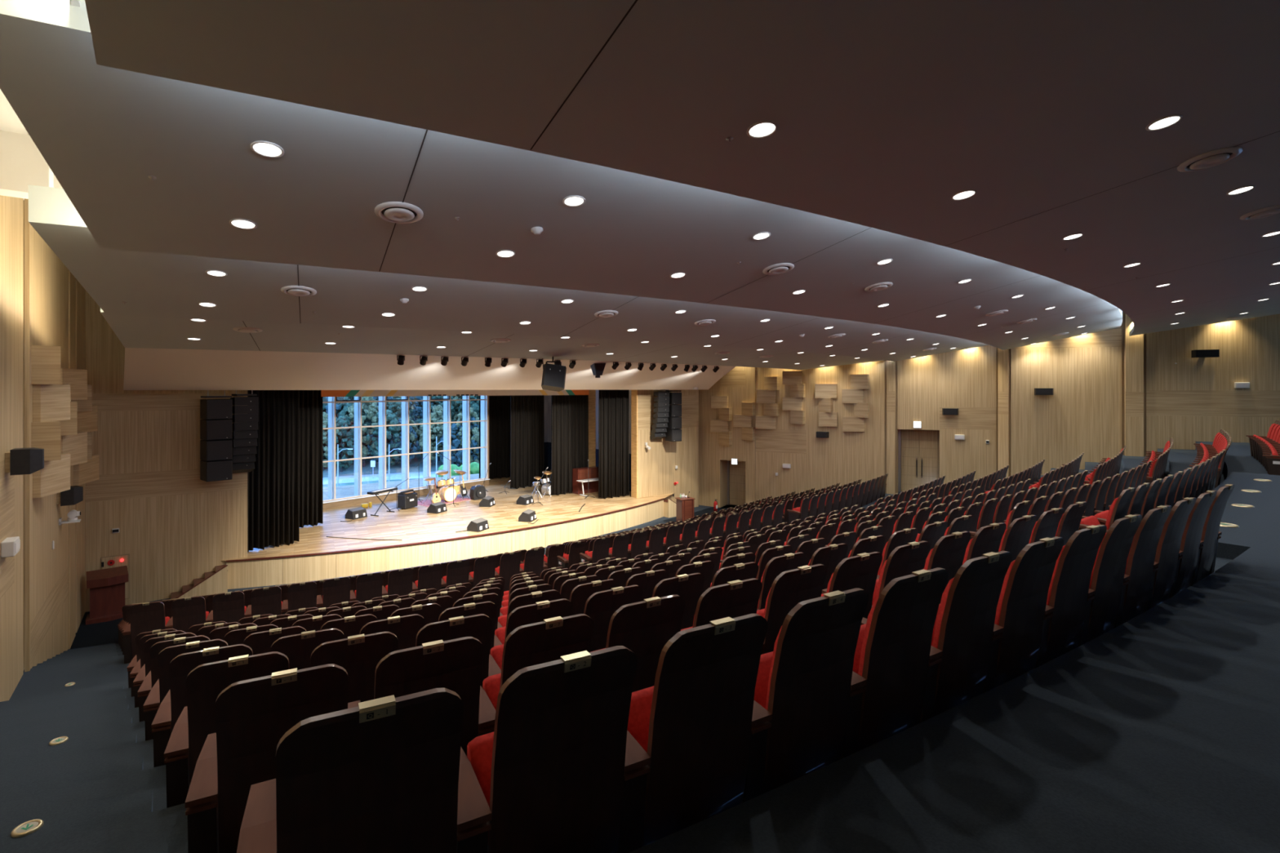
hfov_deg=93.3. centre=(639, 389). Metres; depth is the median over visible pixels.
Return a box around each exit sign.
[731,458,737,464]
[913,421,921,427]
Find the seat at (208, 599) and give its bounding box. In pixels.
[204,592,222,613]
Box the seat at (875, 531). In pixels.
[855,525,884,542]
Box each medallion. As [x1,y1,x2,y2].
[10,818,44,837]
[48,736,68,745]
[64,682,75,686]
[1219,522,1239,527]
[1231,503,1254,507]
[1240,489,1261,493]
[1253,479,1271,481]
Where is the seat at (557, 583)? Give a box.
[552,572,587,593]
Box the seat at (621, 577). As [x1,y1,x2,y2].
[607,567,644,586]
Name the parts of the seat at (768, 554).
number plate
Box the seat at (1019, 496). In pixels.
[1007,490,1026,515]
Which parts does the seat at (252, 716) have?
armrest, panel, number plate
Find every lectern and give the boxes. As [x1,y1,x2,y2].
[85,565,128,624]
[675,496,695,521]
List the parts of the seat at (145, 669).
panel, armrest, number plate, panel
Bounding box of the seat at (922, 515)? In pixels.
[911,506,931,533]
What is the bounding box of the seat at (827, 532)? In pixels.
[816,523,837,545]
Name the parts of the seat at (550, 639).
panel, armrest, panel, number plate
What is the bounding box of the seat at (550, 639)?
[478,613,594,736]
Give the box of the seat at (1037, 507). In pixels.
[987,496,1048,525]
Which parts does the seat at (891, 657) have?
panel, armrest, number plate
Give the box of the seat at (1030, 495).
[1022,487,1037,505]
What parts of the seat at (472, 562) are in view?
panel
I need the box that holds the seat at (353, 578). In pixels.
[346,574,359,593]
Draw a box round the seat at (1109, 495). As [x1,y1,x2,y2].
[1102,473,1120,511]
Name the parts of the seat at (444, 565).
panel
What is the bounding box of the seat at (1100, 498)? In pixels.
[1093,476,1111,515]
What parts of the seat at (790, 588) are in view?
number plate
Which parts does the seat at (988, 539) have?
number plate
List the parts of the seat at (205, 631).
number plate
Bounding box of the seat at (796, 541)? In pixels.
[786,534,810,553]
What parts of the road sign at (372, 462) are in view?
sign plate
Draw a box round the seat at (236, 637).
[223,624,278,645]
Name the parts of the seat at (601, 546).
panel, armrest, panel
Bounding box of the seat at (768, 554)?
[755,545,792,581]
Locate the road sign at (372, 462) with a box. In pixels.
[370,460,375,478]
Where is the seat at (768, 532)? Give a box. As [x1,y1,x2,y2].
[764,527,779,542]
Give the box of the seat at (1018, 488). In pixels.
[1013,481,1024,497]
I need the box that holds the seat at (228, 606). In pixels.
[205,591,246,622]
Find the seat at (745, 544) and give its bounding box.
[719,541,750,568]
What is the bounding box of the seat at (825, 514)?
[815,512,827,519]
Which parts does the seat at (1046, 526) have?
number plate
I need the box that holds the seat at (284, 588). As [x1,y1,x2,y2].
[278,583,293,602]
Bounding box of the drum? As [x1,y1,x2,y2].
[360,502,371,507]
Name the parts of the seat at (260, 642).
number plate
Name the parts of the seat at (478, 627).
number plate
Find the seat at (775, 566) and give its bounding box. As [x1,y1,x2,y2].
[756,551,805,610]
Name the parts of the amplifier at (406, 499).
lid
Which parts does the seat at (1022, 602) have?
panel, armrest, number plate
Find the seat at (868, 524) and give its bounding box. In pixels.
[825,520,876,546]
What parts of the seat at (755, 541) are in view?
panel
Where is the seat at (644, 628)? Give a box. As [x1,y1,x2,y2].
[591,594,685,692]
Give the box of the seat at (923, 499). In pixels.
[916,495,927,506]
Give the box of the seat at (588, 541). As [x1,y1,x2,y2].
[585,537,596,551]
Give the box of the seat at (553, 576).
[547,569,577,587]
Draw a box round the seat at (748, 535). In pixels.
[743,531,762,542]
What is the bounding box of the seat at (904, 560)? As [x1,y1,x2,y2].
[822,541,929,606]
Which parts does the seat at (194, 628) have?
number plate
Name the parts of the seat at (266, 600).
armrest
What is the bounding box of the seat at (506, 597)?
[502,573,537,600]
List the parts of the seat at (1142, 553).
panel, armrest, number plate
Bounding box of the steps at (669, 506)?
[663,498,675,517]
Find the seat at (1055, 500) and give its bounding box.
[1004,491,1064,522]
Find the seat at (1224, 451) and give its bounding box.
[1183,449,1226,490]
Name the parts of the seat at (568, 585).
number plate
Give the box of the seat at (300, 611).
[285,607,318,615]
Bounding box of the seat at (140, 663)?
[129,630,185,697]
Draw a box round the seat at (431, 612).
[390,603,441,625]
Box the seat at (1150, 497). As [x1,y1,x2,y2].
[1094,478,1163,520]
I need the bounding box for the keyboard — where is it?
[367,487,397,494]
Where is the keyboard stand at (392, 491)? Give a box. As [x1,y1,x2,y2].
[370,490,394,515]
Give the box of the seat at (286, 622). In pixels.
[270,613,313,628]
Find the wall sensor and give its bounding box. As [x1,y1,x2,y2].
[111,528,119,533]
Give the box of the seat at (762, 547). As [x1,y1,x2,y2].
[754,540,782,564]
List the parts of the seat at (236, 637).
number plate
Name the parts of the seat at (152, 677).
panel, armrest, number plate, panel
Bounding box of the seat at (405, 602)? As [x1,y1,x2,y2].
[377,597,415,608]
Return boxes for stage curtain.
[247,390,299,552]
[298,390,323,527]
[479,395,510,479]
[510,395,544,488]
[551,395,588,495]
[598,390,629,498]
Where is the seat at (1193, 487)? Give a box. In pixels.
[1189,462,1205,497]
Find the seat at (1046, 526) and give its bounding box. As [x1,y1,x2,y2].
[1028,507,1063,543]
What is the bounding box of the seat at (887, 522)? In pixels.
[875,515,896,555]
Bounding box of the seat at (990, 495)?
[982,489,996,506]
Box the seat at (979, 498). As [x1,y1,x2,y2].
[971,493,986,504]
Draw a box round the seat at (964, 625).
[861,551,1012,723]
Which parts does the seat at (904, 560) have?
armrest, panel, number plate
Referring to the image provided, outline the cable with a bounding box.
[326,536,402,540]
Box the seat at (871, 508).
[864,504,875,514]
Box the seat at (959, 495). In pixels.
[951,491,964,501]
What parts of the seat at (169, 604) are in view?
panel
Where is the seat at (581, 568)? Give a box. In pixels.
[575,562,599,573]
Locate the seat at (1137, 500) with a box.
[1081,482,1150,525]
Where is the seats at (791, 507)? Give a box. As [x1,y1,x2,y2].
[117,420,1279,645]
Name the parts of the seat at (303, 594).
panel, armrest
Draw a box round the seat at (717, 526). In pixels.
[709,515,725,538]
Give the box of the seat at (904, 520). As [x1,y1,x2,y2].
[891,511,914,535]
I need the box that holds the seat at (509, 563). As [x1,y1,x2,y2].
[494,551,520,591]
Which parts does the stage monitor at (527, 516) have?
panel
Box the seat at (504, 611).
[499,579,546,616]
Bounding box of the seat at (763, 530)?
[760,525,773,533]
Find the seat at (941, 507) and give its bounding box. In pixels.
[928,503,946,516]
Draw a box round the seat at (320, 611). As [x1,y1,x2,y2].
[303,606,340,616]
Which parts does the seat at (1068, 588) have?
panel, armrest, number plate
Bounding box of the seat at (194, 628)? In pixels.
[187,621,226,635]
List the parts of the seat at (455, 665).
armrest, number plate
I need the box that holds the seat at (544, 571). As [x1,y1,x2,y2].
[540,566,564,580]
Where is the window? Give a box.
[323,395,489,509]
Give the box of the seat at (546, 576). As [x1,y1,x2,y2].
[543,568,570,583]
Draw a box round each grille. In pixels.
[545,364,564,386]
[816,432,826,437]
[1036,388,1052,394]
[1196,350,1218,356]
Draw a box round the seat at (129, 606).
[120,603,140,654]
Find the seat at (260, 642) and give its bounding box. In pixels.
[243,626,306,654]
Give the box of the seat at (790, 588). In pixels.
[756,564,826,654]
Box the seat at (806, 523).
[798,520,812,528]
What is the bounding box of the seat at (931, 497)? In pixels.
[926,493,936,502]
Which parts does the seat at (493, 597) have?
number plate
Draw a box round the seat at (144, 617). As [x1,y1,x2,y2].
[122,601,169,663]
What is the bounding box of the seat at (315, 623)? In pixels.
[291,613,342,631]
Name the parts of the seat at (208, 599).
panel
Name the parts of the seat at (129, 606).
panel, armrest, panel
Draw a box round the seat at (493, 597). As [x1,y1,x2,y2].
[452,593,499,631]
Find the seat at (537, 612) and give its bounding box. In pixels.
[488,598,573,676]
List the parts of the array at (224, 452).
rigging frame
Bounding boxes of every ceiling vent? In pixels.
[232,327,262,333]
[280,285,316,296]
[374,201,423,223]
[490,337,511,342]
[581,343,599,346]
[594,310,617,317]
[694,319,715,325]
[715,351,729,355]
[759,355,773,358]
[762,262,794,275]
[827,333,845,337]
[864,281,893,291]
[871,339,888,343]
[922,347,936,351]
[986,310,1008,315]
[1017,318,1036,324]
[1052,332,1068,336]
[1177,146,1242,172]
[1226,315,1247,319]
[1240,204,1279,220]
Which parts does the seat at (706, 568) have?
number plate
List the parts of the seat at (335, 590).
armrest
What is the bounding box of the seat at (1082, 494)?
[1073,484,1090,503]
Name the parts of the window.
vent frame, vent frame, sill, vent frame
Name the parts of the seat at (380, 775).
armrest, number plate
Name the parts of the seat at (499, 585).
number plate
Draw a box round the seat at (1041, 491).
[1033,484,1048,501]
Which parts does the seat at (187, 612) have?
armrest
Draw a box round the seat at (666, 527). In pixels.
[661,525,670,537]
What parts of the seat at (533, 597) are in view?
armrest, panel, number plate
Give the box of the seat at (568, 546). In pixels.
[563,541,577,555]
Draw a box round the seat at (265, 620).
[252,613,291,626]
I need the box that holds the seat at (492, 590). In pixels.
[462,587,502,617]
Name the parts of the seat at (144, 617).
armrest, panel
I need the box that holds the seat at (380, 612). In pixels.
[354,604,399,620]
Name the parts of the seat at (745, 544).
panel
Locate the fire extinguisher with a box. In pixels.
[713,499,717,511]
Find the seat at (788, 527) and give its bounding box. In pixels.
[782,524,796,541]
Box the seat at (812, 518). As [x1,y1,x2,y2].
[803,515,815,523]
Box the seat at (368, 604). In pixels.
[351,599,385,608]
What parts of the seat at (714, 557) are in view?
number plate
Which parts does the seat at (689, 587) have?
number plate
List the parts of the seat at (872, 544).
number plate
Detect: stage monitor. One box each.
[345,506,367,519]
[426,501,447,513]
[466,517,488,532]
[479,496,495,506]
[516,493,533,505]
[518,509,537,522]
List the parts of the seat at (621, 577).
number plate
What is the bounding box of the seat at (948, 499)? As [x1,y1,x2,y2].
[941,494,953,506]
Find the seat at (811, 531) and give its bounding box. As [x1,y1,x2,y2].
[797,527,817,539]
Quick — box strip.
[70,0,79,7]
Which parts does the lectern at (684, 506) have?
panel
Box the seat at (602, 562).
[596,557,616,564]
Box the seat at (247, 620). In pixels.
[237,613,273,624]
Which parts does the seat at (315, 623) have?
number plate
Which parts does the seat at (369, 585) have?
armrest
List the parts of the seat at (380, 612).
number plate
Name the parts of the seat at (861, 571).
number plate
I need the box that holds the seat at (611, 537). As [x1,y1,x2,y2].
[609,534,618,547]
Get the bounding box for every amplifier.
[397,488,417,509]
[469,484,485,500]
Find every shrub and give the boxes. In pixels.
[437,464,457,477]
[450,464,462,475]
[470,462,479,474]
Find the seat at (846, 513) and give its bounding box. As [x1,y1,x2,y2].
[838,510,853,526]
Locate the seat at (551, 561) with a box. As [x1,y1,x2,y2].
[543,543,564,568]
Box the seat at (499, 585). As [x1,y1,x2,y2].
[469,582,502,608]
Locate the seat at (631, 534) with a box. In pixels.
[627,531,637,544]
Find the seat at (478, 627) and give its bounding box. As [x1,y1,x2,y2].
[415,613,492,687]
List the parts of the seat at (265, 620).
number plate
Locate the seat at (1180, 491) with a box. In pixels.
[1173,467,1191,506]
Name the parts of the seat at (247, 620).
number plate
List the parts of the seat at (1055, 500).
panel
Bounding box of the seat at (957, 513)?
[944,506,965,528]
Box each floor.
[0,441,1247,852]
[68,504,741,649]
[223,473,673,560]
[629,441,1279,852]
[1213,556,1231,571]
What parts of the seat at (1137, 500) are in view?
armrest, panel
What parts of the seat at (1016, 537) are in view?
number plate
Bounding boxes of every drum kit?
[422,469,466,503]
[531,470,551,497]
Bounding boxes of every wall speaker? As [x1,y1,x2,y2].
[4,447,44,475]
[57,485,83,506]
[816,431,829,438]
[942,408,958,414]
[1034,388,1053,395]
[1191,349,1219,357]
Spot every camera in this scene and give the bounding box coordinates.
[58,510,80,525]
[644,442,650,449]
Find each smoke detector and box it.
[400,297,408,303]
[530,226,542,235]
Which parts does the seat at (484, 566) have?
armrest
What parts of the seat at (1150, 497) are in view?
panel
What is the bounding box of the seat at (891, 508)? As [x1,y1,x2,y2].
[882,504,895,515]
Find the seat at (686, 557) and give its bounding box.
[666,552,693,565]
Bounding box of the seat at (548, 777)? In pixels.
[456,645,637,852]
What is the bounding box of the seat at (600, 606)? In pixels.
[583,585,643,652]
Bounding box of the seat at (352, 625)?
[320,613,377,638]
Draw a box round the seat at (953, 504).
[944,499,960,515]
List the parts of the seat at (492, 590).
number plate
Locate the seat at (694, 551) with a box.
[676,547,698,558]
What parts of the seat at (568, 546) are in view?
panel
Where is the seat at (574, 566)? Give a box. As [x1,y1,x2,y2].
[568,561,591,570]
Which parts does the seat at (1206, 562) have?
panel, panel, number plate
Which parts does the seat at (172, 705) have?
armrest, panel, number plate, panel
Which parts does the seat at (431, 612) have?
number plate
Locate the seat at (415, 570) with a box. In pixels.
[408,566,420,582]
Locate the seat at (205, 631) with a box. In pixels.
[197,622,240,637]
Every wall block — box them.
[31,345,61,384]
[31,421,61,460]
[32,384,70,422]
[32,453,70,497]
[56,401,77,435]
[61,368,87,399]
[61,431,87,466]
[71,384,92,411]
[73,454,99,485]
[77,405,97,431]
[87,432,92,459]
[710,419,728,432]
[711,395,728,408]
[718,407,732,421]
[718,431,732,445]
[733,414,751,426]
[741,402,755,415]
[741,426,755,440]
[755,415,776,429]
[756,389,776,403]
[763,403,779,416]
[764,376,779,390]
[782,370,801,384]
[782,397,802,410]
[790,383,804,397]
[790,410,804,424]
[814,383,836,398]
[818,398,832,412]
[818,412,837,426]
[842,389,863,403]
[842,416,864,431]
[849,373,869,389]
[853,402,869,417]
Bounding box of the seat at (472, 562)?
[462,558,474,574]
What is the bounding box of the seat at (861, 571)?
[821,551,882,618]
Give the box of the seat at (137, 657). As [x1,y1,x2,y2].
[127,628,177,688]
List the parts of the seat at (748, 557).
panel, number plate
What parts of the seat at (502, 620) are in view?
panel, number plate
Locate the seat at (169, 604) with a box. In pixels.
[166,597,184,618]
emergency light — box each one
[0,536,20,558]
[782,463,791,468]
[955,434,964,439]
[1234,382,1249,388]
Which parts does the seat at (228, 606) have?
armrest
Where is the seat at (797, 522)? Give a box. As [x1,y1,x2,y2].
[790,519,802,526]
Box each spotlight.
[396,354,404,364]
[419,355,427,365]
[440,356,448,365]
[461,357,468,366]
[484,357,491,367]
[501,358,507,367]
[519,359,526,367]
[535,359,542,368]
[554,360,560,365]
[568,360,575,368]
[611,362,618,369]
[624,362,631,369]
[637,363,644,370]
[648,362,656,370]
[660,364,666,370]
[671,364,677,371]
[684,364,689,371]
[691,364,697,372]
[701,365,707,372]
[712,365,719,372]
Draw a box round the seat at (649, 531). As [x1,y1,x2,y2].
[644,528,655,541]
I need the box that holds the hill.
[323,411,461,477]
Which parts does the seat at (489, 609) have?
number plate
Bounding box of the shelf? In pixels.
[58,517,80,525]
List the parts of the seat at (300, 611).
number plate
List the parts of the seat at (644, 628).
number plate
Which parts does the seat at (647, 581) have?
number plate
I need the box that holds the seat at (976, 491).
[971,486,981,498]
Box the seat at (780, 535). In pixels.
[767,529,786,546]
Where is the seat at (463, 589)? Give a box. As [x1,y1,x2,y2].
[435,586,467,598]
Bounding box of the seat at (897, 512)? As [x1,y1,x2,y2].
[889,507,904,528]
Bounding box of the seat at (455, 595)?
[425,590,461,604]
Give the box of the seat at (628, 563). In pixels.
[617,558,642,568]
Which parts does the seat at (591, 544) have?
panel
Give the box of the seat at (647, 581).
[625,569,668,601]
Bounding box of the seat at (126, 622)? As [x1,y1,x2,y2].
[120,602,142,651]
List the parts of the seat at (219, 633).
number plate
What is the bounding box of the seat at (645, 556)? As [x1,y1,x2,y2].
[633,552,654,560]
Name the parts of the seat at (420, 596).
number plate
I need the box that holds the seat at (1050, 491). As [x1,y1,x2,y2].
[1044,480,1057,500]
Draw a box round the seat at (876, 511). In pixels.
[869,507,883,519]
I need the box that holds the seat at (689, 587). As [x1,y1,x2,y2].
[652,573,704,629]
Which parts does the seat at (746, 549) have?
number plate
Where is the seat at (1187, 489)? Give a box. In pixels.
[1182,464,1199,500]
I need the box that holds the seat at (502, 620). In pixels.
[497,583,552,628]
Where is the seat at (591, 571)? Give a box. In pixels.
[584,564,611,576]
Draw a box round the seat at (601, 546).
[579,537,610,563]
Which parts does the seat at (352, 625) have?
number plate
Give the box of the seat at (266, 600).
[244,586,282,617]
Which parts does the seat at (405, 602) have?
number plate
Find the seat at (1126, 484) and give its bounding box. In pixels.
[1121,467,1135,492]
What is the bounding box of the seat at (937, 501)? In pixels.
[929,497,942,511]
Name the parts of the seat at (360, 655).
number plate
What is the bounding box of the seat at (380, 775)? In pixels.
[236,687,463,852]
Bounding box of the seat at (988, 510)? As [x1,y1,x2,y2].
[976,497,999,532]
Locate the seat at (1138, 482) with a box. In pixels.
[1135,462,1147,488]
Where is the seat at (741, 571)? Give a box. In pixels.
[711,561,758,586]
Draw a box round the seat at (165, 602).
[163,598,178,617]
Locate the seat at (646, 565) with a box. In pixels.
[631,559,660,573]
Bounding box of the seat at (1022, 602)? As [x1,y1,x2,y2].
[982,536,1064,693]
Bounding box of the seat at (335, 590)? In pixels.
[316,577,350,608]
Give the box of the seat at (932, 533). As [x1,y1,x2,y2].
[915,520,947,568]
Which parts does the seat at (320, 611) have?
number plate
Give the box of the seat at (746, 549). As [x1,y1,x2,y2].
[723,546,752,559]
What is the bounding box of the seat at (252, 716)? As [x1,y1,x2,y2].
[185,663,348,852]
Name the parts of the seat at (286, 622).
number plate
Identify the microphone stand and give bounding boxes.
[447,477,458,506]
[531,466,548,505]
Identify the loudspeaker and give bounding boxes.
[541,356,566,391]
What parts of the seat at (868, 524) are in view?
panel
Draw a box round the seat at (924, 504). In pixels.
[915,500,931,513]
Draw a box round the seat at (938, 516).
[888,511,946,541]
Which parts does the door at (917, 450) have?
handle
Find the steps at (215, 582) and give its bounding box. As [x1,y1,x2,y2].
[170,564,227,599]
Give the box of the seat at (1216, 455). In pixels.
[1204,453,1219,493]
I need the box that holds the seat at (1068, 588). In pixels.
[1035,524,1106,668]
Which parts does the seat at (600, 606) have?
number plate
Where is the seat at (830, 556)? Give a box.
[808,543,848,594]
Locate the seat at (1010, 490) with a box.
[1004,484,1015,496]
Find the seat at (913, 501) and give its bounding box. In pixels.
[904,498,917,511]
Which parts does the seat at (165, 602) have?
panel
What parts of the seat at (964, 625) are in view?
armrest, panel, panel, number plate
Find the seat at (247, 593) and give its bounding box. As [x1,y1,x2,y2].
[242,588,255,608]
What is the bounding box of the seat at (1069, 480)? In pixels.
[1062,475,1074,493]
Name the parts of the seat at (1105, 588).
panel, armrest, number plate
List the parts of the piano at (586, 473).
panel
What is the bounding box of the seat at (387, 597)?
[371,594,399,601]
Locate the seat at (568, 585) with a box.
[560,575,599,600]
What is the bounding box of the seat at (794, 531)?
[783,525,805,545]
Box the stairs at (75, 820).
[0,643,168,852]
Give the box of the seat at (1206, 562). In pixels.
[1191,484,1234,586]
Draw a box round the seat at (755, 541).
[723,533,766,556]
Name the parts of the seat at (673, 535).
panel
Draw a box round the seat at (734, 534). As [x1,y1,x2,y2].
[721,533,741,551]
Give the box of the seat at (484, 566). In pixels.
[468,555,496,588]
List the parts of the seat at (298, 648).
number plate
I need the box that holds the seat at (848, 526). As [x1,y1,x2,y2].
[835,519,856,534]
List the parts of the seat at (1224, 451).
panel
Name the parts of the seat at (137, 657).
panel, armrest, number plate, panel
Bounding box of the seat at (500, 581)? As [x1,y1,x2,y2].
[475,579,504,600]
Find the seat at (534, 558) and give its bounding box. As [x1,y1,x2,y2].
[519,547,547,577]
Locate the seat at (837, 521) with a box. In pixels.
[825,517,839,535]
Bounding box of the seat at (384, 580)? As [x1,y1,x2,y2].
[380,570,391,587]
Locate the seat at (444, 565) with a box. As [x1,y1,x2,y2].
[436,562,448,578]
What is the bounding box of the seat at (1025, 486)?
[1021,479,1031,492]
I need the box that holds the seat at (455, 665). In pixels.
[347,636,483,755]
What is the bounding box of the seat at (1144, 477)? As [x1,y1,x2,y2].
[1140,460,1151,484]
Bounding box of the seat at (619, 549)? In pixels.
[608,533,630,558]
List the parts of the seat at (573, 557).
armrest, panel, panel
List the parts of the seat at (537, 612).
armrest, panel, number plate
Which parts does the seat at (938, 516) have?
panel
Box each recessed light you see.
[186,337,201,340]
[190,319,206,321]
[198,302,217,306]
[205,270,226,276]
[229,218,257,229]
[250,140,284,157]
[324,342,336,344]
[341,325,355,328]
[381,312,395,316]
[411,286,427,291]
[461,331,472,333]
[495,249,515,257]
[519,320,531,324]
[560,298,573,303]
[562,195,585,206]
[626,328,637,331]
[670,271,685,278]
[674,310,686,313]
[746,120,777,138]
[751,231,770,239]
[760,319,770,322]
[791,289,805,294]
[876,258,893,265]
[877,303,889,307]
[935,314,946,317]
[951,189,977,200]
[957,279,972,283]
[1011,294,1023,297]
[1062,232,1084,239]
[1123,262,1141,267]
[1146,114,1182,131]
[1155,283,1171,287]
[1226,185,1255,195]
[1261,231,1279,237]
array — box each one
[200,390,258,481]
[649,389,681,441]
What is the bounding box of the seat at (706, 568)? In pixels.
[675,560,714,593]
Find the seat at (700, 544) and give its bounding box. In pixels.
[687,540,704,552]
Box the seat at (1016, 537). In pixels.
[998,515,1036,561]
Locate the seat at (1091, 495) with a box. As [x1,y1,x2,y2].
[1082,480,1102,516]
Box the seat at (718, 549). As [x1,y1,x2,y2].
[697,546,722,571]
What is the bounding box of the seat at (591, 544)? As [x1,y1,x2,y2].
[585,537,599,553]
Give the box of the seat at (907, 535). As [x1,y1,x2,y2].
[876,528,918,577]
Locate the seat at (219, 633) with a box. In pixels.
[208,622,256,639]
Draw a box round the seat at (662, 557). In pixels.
[648,552,671,562]
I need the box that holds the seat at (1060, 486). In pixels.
[1053,478,1066,493]
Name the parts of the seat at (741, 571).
number plate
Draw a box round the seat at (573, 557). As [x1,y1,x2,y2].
[556,540,586,568]
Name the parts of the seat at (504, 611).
panel, number plate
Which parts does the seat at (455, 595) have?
number plate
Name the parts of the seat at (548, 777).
panel, armrest, number plate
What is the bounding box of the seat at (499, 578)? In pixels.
[479,577,505,595]
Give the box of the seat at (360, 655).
[310,631,398,702]
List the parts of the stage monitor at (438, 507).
panel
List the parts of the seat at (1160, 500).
panel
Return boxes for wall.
[0,195,84,702]
[84,289,247,612]
[226,499,663,589]
[488,395,488,478]
[544,390,631,491]
[631,389,698,507]
[698,311,1279,507]
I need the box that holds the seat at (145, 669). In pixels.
[133,632,196,707]
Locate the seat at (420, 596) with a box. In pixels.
[395,592,427,600]
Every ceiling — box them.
[0,0,1122,350]
[0,88,62,199]
[28,208,988,361]
[84,0,1279,336]
[100,307,884,369]
[123,347,735,390]
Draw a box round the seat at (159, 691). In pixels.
[142,639,227,740]
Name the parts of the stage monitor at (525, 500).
panel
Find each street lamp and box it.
[337,444,352,486]
[388,444,401,481]
[435,436,443,477]
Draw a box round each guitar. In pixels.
[431,477,440,502]
[460,474,467,496]
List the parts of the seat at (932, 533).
number plate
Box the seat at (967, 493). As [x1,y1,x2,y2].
[960,488,973,502]
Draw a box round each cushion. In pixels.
[164,617,169,625]
[466,732,493,837]
[469,571,473,585]
[482,673,501,711]
[490,644,503,670]
[494,626,506,644]
[495,567,499,573]
[497,614,506,626]
[499,606,507,615]
[501,600,508,606]
[502,595,508,600]
[503,591,509,595]
[520,563,524,569]
[562,554,568,559]
[585,551,592,557]
[626,685,653,752]
[754,651,773,708]
[756,608,764,617]
[763,589,770,617]
[765,626,782,710]
[826,573,833,593]
[853,623,866,674]
[857,599,878,676]
[871,578,879,605]
[875,560,887,600]
[879,541,888,575]
[892,519,897,534]
[924,547,933,569]
[931,604,940,645]
[932,577,954,648]
[962,537,973,564]
[977,506,983,528]
[994,560,1015,625]
[998,528,1007,551]
[1004,510,1012,530]
[1028,520,1037,543]
[1046,545,1065,605]
[1080,515,1100,525]
[1088,532,1106,588]
[1094,510,1109,519]
[1105,497,1118,529]
[1124,533,1135,574]
[1271,451,1278,457]
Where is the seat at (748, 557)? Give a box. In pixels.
[710,552,755,586]
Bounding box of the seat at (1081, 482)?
[1076,470,1088,489]
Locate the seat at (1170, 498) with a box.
[1164,471,1183,508]
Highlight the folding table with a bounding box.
[576,477,598,496]
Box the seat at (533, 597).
[493,589,560,646]
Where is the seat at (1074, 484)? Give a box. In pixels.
[1070,472,1081,488]
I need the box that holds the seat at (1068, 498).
[1059,487,1078,514]
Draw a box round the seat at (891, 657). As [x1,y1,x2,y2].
[840,567,948,759]
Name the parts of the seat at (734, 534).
panel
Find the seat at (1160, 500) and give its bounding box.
[1108,475,1173,508]
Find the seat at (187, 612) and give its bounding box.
[164,595,208,632]
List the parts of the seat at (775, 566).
number plate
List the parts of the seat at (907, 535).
number plate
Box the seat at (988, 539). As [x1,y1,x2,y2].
[962,522,1006,564]
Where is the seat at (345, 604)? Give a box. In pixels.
[328,600,359,608]
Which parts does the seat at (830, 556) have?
number plate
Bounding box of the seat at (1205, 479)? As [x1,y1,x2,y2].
[1200,456,1215,493]
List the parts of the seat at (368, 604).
number plate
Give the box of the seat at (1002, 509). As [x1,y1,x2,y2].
[992,494,1013,523]
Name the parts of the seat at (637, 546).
panel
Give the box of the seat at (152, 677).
[137,635,210,721]
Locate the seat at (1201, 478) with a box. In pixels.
[1195,458,1211,499]
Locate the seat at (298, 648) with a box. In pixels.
[270,628,344,670]
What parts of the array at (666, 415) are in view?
rigging frame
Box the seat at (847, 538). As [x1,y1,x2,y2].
[827,531,856,558]
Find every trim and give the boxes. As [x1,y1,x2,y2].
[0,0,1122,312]
[226,497,664,562]
[588,390,595,466]
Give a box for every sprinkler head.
[147,175,156,181]
[725,136,733,142]
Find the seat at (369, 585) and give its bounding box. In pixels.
[350,572,382,602]
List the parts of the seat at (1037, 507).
panel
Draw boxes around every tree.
[323,396,328,412]
[323,396,350,417]
[323,412,342,471]
[323,425,328,456]
[323,430,347,456]
[324,415,354,472]
[335,396,367,422]
[336,396,354,418]
[336,402,371,464]
[340,396,378,466]
[362,434,387,463]
[364,408,401,471]
[366,396,399,429]
[370,398,397,432]
[386,397,415,431]
[386,418,421,463]
[391,417,419,454]
[392,395,419,418]
[408,395,431,429]
[412,418,435,452]
[415,412,443,464]
[418,397,442,414]
[430,395,458,434]
[430,404,453,461]
[439,422,472,466]
[450,407,479,465]
[450,409,462,431]
[451,395,462,419]
[453,416,479,462]
[456,395,479,436]
[471,440,479,463]
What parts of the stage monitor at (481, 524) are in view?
panel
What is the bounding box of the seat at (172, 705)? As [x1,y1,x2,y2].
[151,644,253,767]
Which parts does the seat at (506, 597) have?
panel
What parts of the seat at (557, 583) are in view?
number plate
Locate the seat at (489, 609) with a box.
[438,601,497,654]
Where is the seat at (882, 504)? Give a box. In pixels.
[875,502,886,511]
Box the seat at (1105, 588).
[1077,514,1142,647]
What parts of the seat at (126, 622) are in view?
panel, panel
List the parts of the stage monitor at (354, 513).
panel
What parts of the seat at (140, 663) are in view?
panel, armrest, panel, number plate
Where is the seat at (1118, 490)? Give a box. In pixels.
[1112,471,1128,502]
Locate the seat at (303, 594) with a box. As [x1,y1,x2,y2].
[281,581,316,614]
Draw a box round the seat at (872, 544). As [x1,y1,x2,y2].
[848,535,884,557]
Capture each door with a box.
[727,460,745,505]
[897,429,939,491]
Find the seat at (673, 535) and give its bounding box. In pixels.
[662,524,681,553]
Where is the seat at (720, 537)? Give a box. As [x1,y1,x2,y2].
[707,536,723,546]
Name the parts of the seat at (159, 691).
armrest, panel, number plate, panel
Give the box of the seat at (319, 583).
[313,579,325,597]
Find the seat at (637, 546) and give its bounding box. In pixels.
[626,530,648,559]
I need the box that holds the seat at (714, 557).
[688,552,719,582]
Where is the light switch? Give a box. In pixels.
[52,540,54,549]
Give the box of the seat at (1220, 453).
[1208,451,1222,490]
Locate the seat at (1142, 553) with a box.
[1113,505,1171,628]

